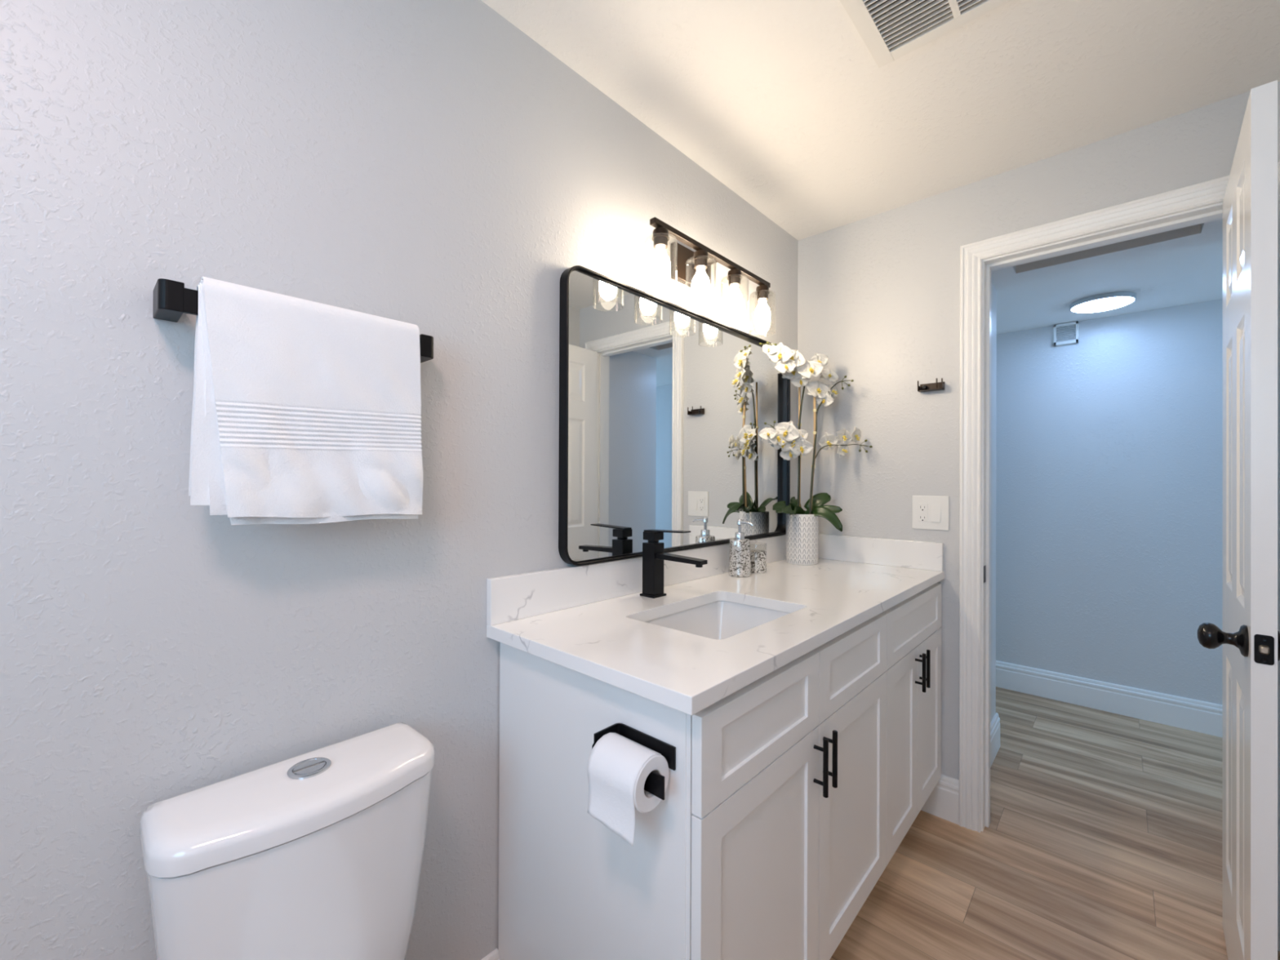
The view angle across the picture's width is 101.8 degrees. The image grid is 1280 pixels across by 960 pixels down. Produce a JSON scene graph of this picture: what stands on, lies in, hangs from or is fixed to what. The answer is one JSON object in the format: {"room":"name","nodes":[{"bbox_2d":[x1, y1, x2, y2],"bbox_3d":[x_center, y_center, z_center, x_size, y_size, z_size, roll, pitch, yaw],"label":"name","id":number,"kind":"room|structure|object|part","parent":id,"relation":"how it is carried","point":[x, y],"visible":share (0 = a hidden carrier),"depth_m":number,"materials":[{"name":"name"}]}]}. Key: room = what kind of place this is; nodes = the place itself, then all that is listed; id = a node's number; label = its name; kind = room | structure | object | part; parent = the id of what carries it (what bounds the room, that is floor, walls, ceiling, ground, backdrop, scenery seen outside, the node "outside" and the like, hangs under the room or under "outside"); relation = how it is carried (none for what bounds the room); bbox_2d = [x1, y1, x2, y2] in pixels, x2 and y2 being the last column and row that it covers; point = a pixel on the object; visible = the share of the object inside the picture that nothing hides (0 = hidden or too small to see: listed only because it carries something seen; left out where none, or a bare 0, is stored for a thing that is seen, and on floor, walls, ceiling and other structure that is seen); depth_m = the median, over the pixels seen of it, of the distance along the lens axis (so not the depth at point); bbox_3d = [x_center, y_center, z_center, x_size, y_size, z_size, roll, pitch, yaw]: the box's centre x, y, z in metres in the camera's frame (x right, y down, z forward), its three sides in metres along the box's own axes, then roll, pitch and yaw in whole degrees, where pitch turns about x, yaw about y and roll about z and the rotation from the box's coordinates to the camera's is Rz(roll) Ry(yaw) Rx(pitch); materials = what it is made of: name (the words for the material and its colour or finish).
{"room":"bathroom","nodes":[
{"label":"bathroom","id":0,"kind":"room"},
{"bbox_2d":[0,0,797,959],"bbox_3d":[-0.409,0.078,1.216,0.120,2.330,3.399,0,0,43],"label":"wall","id":1,"kind":"structure","parent":0,"point":[432,166],"depth_m":0.88,"materials":[{"name":"grey paint"}]},
{"bbox_2d":[152,278,433,363],"bbox_3d":[-0.566,-0.262,0.902,0.073,0.043,0.402,0,0,43],"label":"towel bar","id":2,"kind":"object","parent":1,"relation":"attached to","point":[171,300],"visible":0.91,"depth_m":0.75,"materials":[{"name":"black metal"}]},
{"bbox_3d":[-0.692,-0.263,0.764,0.073,0.043,0.028,0,0,43],"label":"post","id":3,"kind":"part","parent":2,"relation":"part of","materials":[{"name":"black metal"}]},
{"bbox_2d":[188,276,423,524],"bbox_3d":[-0.540,-0.113,0.878,0.067,0.372,0.334,0,0,43],"label":"bath towel","id":4,"kind":"object","parent":2,"relation":"hanging from","point":[304,411],"visible":1,"depth_m":0.84,"materials":[{"name":"white fabric"}]},
{"bbox_3d":[-0.439,-0.261,1.039,0.073,0.043,0.028,0,0,43],"label":"post","id":5,"kind":"part","parent":2,"relation":"part of","materials":[{"name":"black metal"}]},
{"bbox_2d":[480,947,499,959],"bbox_3d":[-0.881,1.162,0.605,0.016,0.155,1.632,0,0,43],"label":"baseboard","id":6,"kind":"structure","parent":1,"relation":"attached to","point":[494,955],"depth_m":1.20,"materials":[{"name":"white paint"}]},
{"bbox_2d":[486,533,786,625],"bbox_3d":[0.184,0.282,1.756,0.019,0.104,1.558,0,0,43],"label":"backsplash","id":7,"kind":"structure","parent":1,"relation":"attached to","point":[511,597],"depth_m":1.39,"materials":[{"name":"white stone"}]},
{"bbox_2d":[558,265,790,565],"bbox_3d":[0.216,-0.165,1.782,0.031,0.782,1.222,0,0,43],"label":"mirror","id":8,"kind":"object","parent":1,"relation":"attached to","point":[664,405],"visible":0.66,"depth_m":1.60,"materials":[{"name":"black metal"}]},
{"bbox_2d":[643,217,776,333],"bbox_3d":[0.222,-0.646,1.688,0.166,0.233,0.659,0,0,43],"label":"vanity light","id":9,"kind":"object","parent":1,"relation":"attached to","point":[689,268],"visible":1,"depth_m":1.67,"materials":[{"name":"black metal"}]},
{"bbox_3d":[0.057,-0.602,1.455,0.094,0.142,0.094,0,0,43],"label":"lamp shade","id":10,"kind":"part","parent":9,"relation":"part of","materials":[{"name":"clear glass"}]},
{"bbox_2d":[650,226,671,283],"bbox_3d":[0.058,-0.628,1.455,0.057,0.155,0.057,0,0,43],"label":"bulb","id":11,"kind":"object","parent":9,"relation":"attached to","point":[660,265],"depth_m":1.44,"materials":[{"name":"white glass"}]},
{"bbox_3d":[0.186,-0.601,1.595,0.094,0.142,0.094,0,0,43],"label":"lamp shade","id":12,"kind":"part","parent":9,"relation":"part of","materials":[{"name":"clear glass"}]},
{"bbox_2d":[691,248,710,301],"bbox_3d":[0.186,-0.627,1.595,0.057,0.155,0.057,0,0,43],"label":"bulb","id":13,"kind":"object","parent":9,"relation":"attached to","point":[700,285],"depth_m":1.58,"materials":[{"name":"white glass"}]},
{"bbox_3d":[0.213,-0.707,1.704,0.093,0.023,0.018,0,0,43],"label":"arm","id":14,"kind":"part","parent":9,"relation":"part of","materials":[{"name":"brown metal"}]},
{"bbox_2d":[725,268,742,315],"bbox_3d":[0.315,-0.626,1.735,0.057,0.155,0.057,0,0,43],"label":"shade","id":15,"kind":"object","parent":9,"relation":"attached to","point":[734,301],"depth_m":1.72,"materials":[{"name":"white"}]},
{"bbox_3d":[0.315,-0.600,1.735,0.094,0.142,0.094,0,0,43],"label":"lamp shade","id":16,"kind":"part","parent":9,"relation":"part of","materials":[{"name":"clear glass"}]},
{"bbox_2d":[754,284,770,328],"bbox_3d":[0.440,-0.625,1.871,0.057,0.155,0.057,0,0,43],"label":"shade","id":17,"kind":"object","parent":9,"relation":"attached to","point":[762,313],"depth_m":1.85,"materials":[{"name":"white glass"}]},
{"bbox_3d":[0.440,-0.599,1.871,0.094,0.142,0.094,0,0,43],"label":"lamp shade","id":18,"kind":"part","parent":9,"relation":"part of","materials":[{"name":"clear glass"}]},
{"bbox_2d":[480,0,1279,240],"bbox_3d":[0.141,-1.126,0.651,1.692,0.080,3.299,0,0,43],"label":"ceiling","id":19,"kind":"structure","parent":0,"point":[784,104],"depth_m":1.41,"materials":[{"name":"white paint"}]},
{"bbox_2d":[840,0,1012,67],"bbox_3d":[0.634,-1.137,1.085,0.382,0.128,0.382,0,0,43],"label":"ceiling vent","id":20,"kind":"object","parent":19,"relation":"in","point":[890,29],"visible":1,"depth_m":1.22,"materials":[{"name":"white metal"}]},
{"bbox_2d":[990,281,996,723],"bbox_3d":[0.535,0.176,3.085,2.536,2.157,0.631,0,0,43],"label":"wall","id":21,"kind":"structure","parent":0,"point":[993,291],"depth_m":2.41,"materials":[{"name":"white paint"}]},
{"bbox_2d":[990,712,999,767],"bbox_3d":[1.481,1.178,2.229,0.016,0.155,0.629,0,0,43],"label":"baseboard","id":22,"kind":"structure","parent":21,"relation":"attached to","point":[995,723],"depth_m":2.36,"materials":[{"name":"white paint"}]},
{"bbox_2d":[796,80,1279,779],"bbox_3d":[1.324,0.088,1.848,1.572,2.330,0.120,0,0,43],"label":"wall","id":23,"kind":"structure","parent":0,"point":[878,295],"depth_m":1.99,"materials":[{"name":"grey paint"}]},
{"bbox_2d":[911,495,949,530],"bbox_3d":[1.097,0.123,1.968,0.125,0.128,0.011,0,0,43],"label":"outlet","id":24,"kind":"object","parent":23,"relation":"attached to","point":[928,512],"visible":1,"depth_m":1.97,"materials":[{"name":"white plastic"}]},
{"bbox_2d":[917,502,928,521],"bbox_3d":[1.078,0.123,1.984,0.034,0.070,0.004,0,0,43],"label":"outlet","id":25,"kind":"object","parent":24,"relation":"attached to","point":[922,508],"depth_m":1.98,"materials":[{"name":"white plastic"}]},
{"bbox_2d":[930,503,940,522],"bbox_3d":[1.110,0.124,1.952,0.032,0.067,0.006,0,0,43],"label":"rocker switch","id":26,"kind":"object","parent":24,"relation":"attached to","point":[935,508],"depth_m":1.95,"materials":[{"name":"white plastic"}]},
{"bbox_2d":[917,377,944,392],"bbox_3d":[1.094,-0.358,1.957,0.084,0.043,0.036,0,0,43],"label":"bracket","id":27,"kind":"object","parent":23,"relation":"attached to","point":[936,386],"visible":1,"depth_m":1.96,"materials":[{"name":"black metal"}]},
{"bbox_3d":[1.081,-0.351,1.977,0.017,0.017,0.017,0,0,43],"label":"screw post","id":28,"kind":"part","parent":27,"relation":"part of","materials":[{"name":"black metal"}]},
{"bbox_3d":[1.094,-0.338,1.956,0.083,0.003,0.030,0,0,43],"label":"shelf plate","id":29,"kind":"part","parent":27,"relation":"part of","materials":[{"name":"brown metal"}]},
{"bbox_3d":[1.105,-0.351,1.968,0.083,0.030,0.004,0,0,43],"label":"plate","id":30,"kind":"part","parent":27,"relation":"part of","materials":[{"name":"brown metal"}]},
{"bbox_3d":[1.123,-0.356,1.928,0.004,0.039,0.032,0,0,43],"label":"arm","id":31,"kind":"part","parent":27,"relation":"part of","materials":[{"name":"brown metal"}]},
{"bbox_2d":[920,773,959,825],"bbox_3d":[1.113,1.175,1.942,0.138,0.155,0.016,0,0,43],"label":"baseboard","id":32,"kind":"structure","parent":23,"relation":"attached to","point":[943,802],"depth_m":1.92,"materials":[{"name":"white paint"}]},
{"bbox_2d":[981,202,1222,831],"bbox_3d":[1.488,0.230,1.696,0.628,2.046,0.120,0,0,43],"label":"trim","id":33,"kind":"structure","parent":23,"relation":"attached to","point":[1213,212],"depth_m":1.86,"materials":[{"name":"white paint"}]},
{"bbox_3d":[1.239,0.338,1.869,0.002,0.060,0.030,0,0,43],"label":"strike plate","id":34,"kind":"part","parent":33,"relation":"part of","materials":[{"name":"black metal"}]},
{"bbox_2d":[959,161,1279,951],"bbox_3d":[1.441,0.201,1.644,0.746,2.105,0.020,0,0,43],"label":"trim","id":35,"kind":"structure","parent":23,"relation":"attached to","point":[1211,192],"depth_m":1.86,"materials":[{"name":"white paint"}]},
{"bbox_2d":[1196,80,1279,959],"bbox_3d":[1.431,0.231,1.241,0.175,2.018,0.620,0,0,43],"label":"door","id":36,"kind":"structure","parent":23,"relation":"in","point":[1250,636],"depth_m":1.04,"materials":[{"name":"white paint"}]},
{"bbox_3d":[1.230,0.333,1.100,0.072,0.065,0.065,0,0,43],"label":"knob","id":37,"kind":"part","parent":36,"relation":"part of","materials":[{"name":"black metal"}]},
{"bbox_3d":[1.225,0.333,1.021,0.025,0.057,0.003,0,0,45],"label":"latch plate","id":38,"kind":"part","parent":36,"relation":"part of","materials":[{"name":"black metal"}]},
{"bbox_3d":[1.305,0.333,1.028,0.072,0.065,0.065,0,0,43],"label":"knob","id":39,"kind":"part","parent":36,"relation":"part of","materials":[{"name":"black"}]},
{"bbox_2d":[829,686,1279,959],"bbox_3d":[0.706,1.279,1.305,5.200,0.060,5.014,0,0,43],"label":"floor","id":40,"kind":"structure","parent":0,"point":[1102,840],"depth_m":1.72,"materials":[{"name":"wood"}]},
{"bbox_2d":[139,722,434,959],"bbox_3d":[-0.332,0.852,0.646,0.707,0.779,0.381,0,0,43],"label":"toilet","id":41,"kind":"object","parent":40,"relation":"on","point":[316,855],"visible":1,"depth_m":0.76,"materials":[{"name":"white ceramic"}]},
{"bbox_3d":[-0.522,0.486,0.824,0.186,0.040,0.381,0,0,43],"label":"tank lid","id":42,"kind":"part","parent":41,"relation":"part of","materials":[{"name":"white ceramic"}]},
{"bbox_2d":[497,582,942,959],"bbox_3d":[0.410,0.806,1.565,0.605,0.884,1.524,0,0,43],"label":"vanity cabinet","id":43,"kind":"object","parent":40,"relation":"on","point":[788,797],"visible":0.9,"depth_m":1.07,"materials":[{"name":"white paint"}]},
{"bbox_2d":[591,723,675,799],"bbox_3d":[-0.007,0.469,0.871,0.145,0.062,0.066,0,0,43],"label":"toilet paper holder","id":44,"kind":"object","parent":43,"relation":"attached to","point":[654,784],"visible":0.52,"depth_m":0.87,"materials":[{"name":"black metal"}]},
{"bbox_2d":[586,732,669,846],"bbox_3d":[-0.020,0.500,0.864,0.109,0.122,0.087,0,0,43],"label":"toilet paper roll","id":45,"kind":"object","parent":44,"relation":"hanging from","point":[619,766],"visible":0.97,"depth_m":0.83,"materials":[{"name":"white paper"}]},
{"bbox_3d":[0.013,0.457,0.894,0.121,0.038,0.004,0,0,43],"label":"mounting plate","id":46,"kind":"part","parent":44,"relation":"part of","materials":[{"name":"black metal"}]},
{"bbox_2d":[486,533,944,715],"bbox_3d":[0.392,0.297,1.564,0.585,0.134,1.558,0,0,43],"label":"countertop","id":47,"kind":"structure","parent":43,"relation":"on","point":[589,620],"depth_m":1.28,"materials":[{"name":"white stone"}]},
{"bbox_2d":[640,528,707,598],"bbox_3d":[0.094,0.236,1.447,0.206,0.193,0.055,0,0,43],"label":"faucet","id":48,"kind":"object","parent":47,"relation":"on","point":[654,556],"visible":1,"depth_m":1.48,"materials":[{"name":"black metal"}]},
{"bbox_3d":[0.038,0.330,1.498,0.055,0.006,0.055,0,0,43],"label":"plate","id":49,"kind":"part","parent":48,"relation":"part of","materials":[{"name":"black metal"}]},
{"bbox_3d":[0.075,0.156,1.464,0.143,0.032,0.043,0,0,43],"label":"lever","id":50,"kind":"part","parent":48,"relation":"part of","materials":[{"name":"black metal"}]},
{"bbox_3d":[0.112,0.216,1.430,0.156,0.017,0.033,0,0,43],"label":"spout","id":51,"kind":"part","parent":48,"relation":"part of","materials":[{"name":"black metal"}]},
{"bbox_2d":[645,600,790,639],"bbox_3d":[0.204,0.446,1.324,0.333,0.165,0.470,0,0,43],"label":"sink","id":52,"kind":"object","parent":47,"relation":"in","point":[717,620],"visible":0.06,"depth_m":1.51,"materials":[{"name":"white ceramic"}]},
{"bbox_2d":[728,519,753,577],"bbox_3d":[0.351,0.237,1.828,0.078,0.196,0.081,0,0,-2],"label":"soap dispenser","id":53,"kind":"object","parent":47,"relation":"on","point":[740,564],"visible":1,"depth_m":1.80,"materials":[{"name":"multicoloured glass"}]},
{"bbox_2d":[728,537,751,577],"bbox_3d":[0.351,0.269,1.829,0.078,0.132,0.078,0,0,43],"label":"bottle","id":54,"kind":"object","parent":53,"relation":"attached to","point":[740,564],"depth_m":1.80,"materials":[{"name":"multicoloured glass"}]},
{"bbox_2d":[750,550,766,573],"bbox_3d":[0.427,0.283,1.902,0.069,0.104,0.069,0,0,43],"label":"tumbler","id":55,"kind":"object","parent":47,"relation":"on","point":[757,557],"visible":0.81,"depth_m":1.87,"materials":[{"name":"multicoloured glass"}]},
{"bbox_2d":[758,341,872,564],"bbox_3d":[0.693,-0.100,2.120,0.465,0.876,0.223,0,0,-2],"label":"potted orchid","id":56,"kind":"object","parent":47,"relation":"on","point":[802,526],"visible":1,"depth_m":2.07,"materials":[{"name":"plant"}]},
{"bbox_3d":[0.506,-0.184,2.065,0.073,0.054,0.033,0,0,5],"label":"flower","id":57,"kind":"part","parent":56,"relation":"part of","materials":[{"name":"white plant"}]},
{"bbox_3d":[0.508,-0.511,2.036,0.059,0.051,0.021,0,0,16],"label":"flower","id":58,"kind":"part","parent":56,"relation":"part of","materials":[{"name":"white plant"}]},
{"bbox_3d":[0.546,-0.171,2.069,0.093,0.071,0.030,0,0,-10],"label":"flower","id":59,"kind":"part","parent":56,"relation":"part of","materials":[{"name":"white plant"}]},
{"bbox_3d":[0.546,-0.495,2.028,0.099,0.078,0.031,0,0,16],"label":"flower","id":60,"kind":"part","parent":56,"relation":"part of","materials":[{"name":"white plant"}]},
{"bbox_3d":[0.568,-0.155,2.073,0.102,0.084,0.032,0,0,-9],"label":"flower","id":61,"kind":"part","parent":56,"relation":"part of","materials":[{"name":"white plant"}]},
{"bbox_3d":[0.569,-0.448,2.035,0.083,0.066,0.020,0,0,5],"label":"flower","id":62,"kind":"part","parent":56,"relation":"part of","materials":[{"name":"white plant"}]},
{"bbox_3d":[0.590,-0.188,2.061,0.194,0.690,0.052,0,0,-34],"label":"stem","id":63,"kind":"part","parent":56,"relation":"part of","materials":[{"name":"yellow"}]},
{"bbox_3d":[0.583,-0.192,2.063,0.098,0.084,0.025,0,0,19],"label":"flower","id":64,"kind":"part","parent":56,"relation":"part of","materials":[{"name":"white plant"}]},
{"bbox_3d":[0.604,-0.113,2.093,0.081,0.068,0.025,0,0,17],"label":"flower","id":65,"kind":"part","parent":56,"relation":"part of","materials":[{"name":"white plant"}]},
{"bbox_3d":[0.610,-0.444,2.077,0.104,0.083,0.023,0,0,7],"label":"flower","id":66,"kind":"part","parent":56,"relation":"part of","materials":[{"name":"white plant"}]},
{"bbox_3d":[0.600,-0.476,2.046,0.096,0.083,0.034,0,0,0],"label":"flower","id":67,"kind":"part","parent":56,"relation":"part of","materials":[{"name":"white plant"}]},
{"bbox_3d":[0.614,-0.157,2.071,0.099,0.083,0.032,0,0,5],"label":"flower","id":68,"kind":"part","parent":56,"relation":"part of","materials":[{"name":"white plant"}]},
{"bbox_3d":[0.644,-0.402,2.084,0.072,0.059,0.028,0,0,23],"label":"flower","id":69,"kind":"part","parent":56,"relation":"part of","materials":[{"name":"white plant"}]},
{"bbox_3d":[0.641,-0.134,2.071,0.094,0.075,0.026,0,0,-1],"label":"flower","id":70,"kind":"part","parent":56,"relation":"part of","materials":[{"name":"white plant"}]},
{"bbox_3d":[0.661,0.237,2.120,0.127,0.201,0.127,0,0,43],"label":"pot","id":71,"kind":"part","parent":56,"relation":"part of","materials":[{"name":"ceramic"}]},
{"bbox_3d":[0.640,-0.178,2.087,0.071,0.058,0.024,0,0,-7],"label":"flower","id":72,"kind":"part","parent":56,"relation":"part of","materials":[{"name":"white plant"}]},
{"bbox_3d":[0.670,-0.437,2.052,0.103,0.078,0.036,0,0,2],"label":"flower","id":73,"kind":"part","parent":56,"relation":"part of","materials":[{"name":"white plant"}]},
{"bbox_3d":[0.714,-0.364,2.094,0.103,0.079,0.036,0,0,-8],"label":"flower","id":74,"kind":"part","parent":56,"relation":"part of","materials":[{"name":"white plant"}]},
{"bbox_3d":[0.722,-0.483,2.110,0.080,0.067,0.018,0,0,2],"label":"flower","id":75,"kind":"part","parent":56,"relation":"part of","materials":[{"name":"white plant"}]},
{"bbox_3d":[0.741,-0.325,2.092,0.072,0.059,0.023,0,0,18],"label":"flower","id":76,"kind":"part","parent":56,"relation":"part of","materials":[{"name":"white plant"}]},
{"bbox_3d":[0.759,-0.122,2.092,0.169,0.560,0.022,0,0,-4],"label":"stem","id":77,"kind":"part","parent":56,"relation":"part of","materials":[{"name":"yellow"}]},
{"bbox_3d":[0.760,-0.157,2.112,0.092,0.074,0.020,0,0,-18],"label":"flower","id":78,"kind":"part","parent":56,"relation":"part of","materials":[{"name":"white plant"}]},
{"bbox_3d":[0.764,-0.420,2.099,0.075,0.061,0.040,0,0,-30],"label":"flower","id":79,"kind":"part","parent":56,"relation":"part of","materials":[{"name":"white plant"}]},
{"bbox_3d":[0.776,-0.357,2.111,0.041,0.063,0.080,0,0,43],"label":"flower","id":80,"kind":"part","parent":56,"relation":"part of","materials":[{"name":"white plant"}]},
{"bbox_3d":[0.817,-0.118,2.099,0.066,0.058,0.031,0,0,-16],"label":"flower","id":81,"kind":"part","parent":56,"relation":"part of","materials":[{"name":"white plant"}]},
{"bbox_3d":[0.821,-0.178,2.100,0.081,0.067,0.019,0,0,-22],"label":"flower","id":82,"kind":"part","parent":56,"relation":"part of","materials":[{"name":"white plant"}]},
{"bbox_3d":[0.863,-0.181,2.086,0.083,0.067,0.021,0,0,-45],"label":"flower","id":83,"kind":"part","parent":56,"relation":"part of","materials":[{"name":"white plant"}]},
{"bbox_3d":[0.238,0.818,0.991,0.020,0.554,0.440,0,0,43],"label":"door","id":84,"kind":"part","parent":43,"relation":"part of","materials":[{"name":"white paint"}]},
{"bbox_3d":[0.239,0.458,0.992,0.020,0.160,0.440,0,0,43],"label":"drawer","id":85,"kind":"part","parent":43,"relation":"part of","materials":[{"name":"white paint"}]},
{"bbox_3d":[0.389,0.615,1.119,0.032,0.123,0.011,0,0,43],"label":"handle","id":86,"kind":"part","parent":43,"relation":"part of","materials":[{"name":"black metal"}]},
{"bbox_3d":[0.422,0.615,1.155,0.032,0.123,0.011,0,0,43],"label":"handle","id":87,"kind":"part","parent":43,"relation":"part of","materials":[{"name":"black metal"}]},
{"bbox_3d":[0.542,0.460,1.321,0.020,0.160,0.450,0,0,43],"label":"drawer","id":88,"kind":"part","parent":43,"relation":"part of","materials":[{"name":"white paint"}]},
{"bbox_3d":[0.541,0.821,1.320,0.020,0.554,0.450,0,0,43],"label":"door","id":89,"kind":"part","parent":43,"relation":"part of","materials":[{"name":"white paint"}]},
{"bbox_3d":[0.798,0.823,1.600,0.020,0.554,0.306,0,0,43],"label":"door","id":90,"kind":"part","parent":43,"relation":"part of","materials":[{"name":"white paint"}]},
{"bbox_3d":[0.906,0.463,1.716,0.020,0.160,0.618,0,0,43],"label":"drawer","id":91,"kind":"part","parent":43,"relation":"part of","materials":[{"name":"white paint"}]},
{"bbox_3d":[0.905,0.619,1.678,0.032,0.123,0.011,0,0,43],"label":"handle","id":92,"kind":"part","parent":43,"relation":"part of","materials":[{"name":"black metal"}]},
{"bbox_3d":[0.939,0.620,1.716,0.032,0.123,0.011,0,0,43],"label":"handle","id":93,"kind":"part","parent":43,"relation":"part of","materials":[{"name":"black metal"}]},
{"bbox_3d":[1.009,0.825,1.828,0.020,0.554,0.310,0,0,43],"label":"door","id":94,"kind":"part","parent":43,"relation":"part of","materials":[{"name":"white paint"}]},
{"bbox_2d":[991,218,1222,334],"bbox_3d":[1.860,-0.939,2.556,5.200,0.080,1.636,0,0,43],"label":"ceiling","id":95,"kind":"structure","parent":0,"point":[1188,269],"depth_m":2.37,"materials":[{"name":"white paint"}]},
{"bbox_2d":[1070,291,1136,313],"bbox_3d":[2.307,-0.881,2.598,0.248,0.032,0.248,0,0,43],"label":"recessed light","id":96,"kind":"object","parent":95,"relation":"in","point":[1112,300],"visible":1,"depth_m":2.55,"materials":[{"name":"white plastic"}]},
{"bbox_2d":[1012,222,1204,273],"bbox_3d":[1.792,-0.938,2.028,0.554,0.077,0.144,0,0,43],"label":"return air slot","id":97,"kind":"object","parent":95,"relation":"attached to","point":[1197,228],"visible":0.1,"depth_m":2.05,"materials":[{"name":"white metal"}]},
{"bbox_2d":[995,298,1222,705],"bbox_3d":[2.369,0.184,3.109,5.200,2.157,0.120,0,0,43],"label":"wall","id":98,"kind":"structure","parent":0,"point":[1109,442],"depth_m":2.83,"materials":[{"name":"white paint"}]},
{"bbox_2d":[1053,320,1078,346],"bbox_3d":[2.427,-0.833,2.965,0.110,0.118,0.024,0,0,43],"label":"air vent","id":99,"kind":"object","parent":98,"relation":"in","point":[1067,333],"visible":1,"depth_m":2.96,"materials":[{"name":"white plastic"}]},
{"bbox_2d":[995,660,1222,737],"bbox_3d":[2.318,1.185,3.056,5.200,0.155,0.016,0,0,43],"label":"baseboard","id":100,"kind":"structure","parent":98,"relation":"attached to","point":[1198,716],"depth_m":2.81,"materials":[{"name":"white paint"}]}
]}

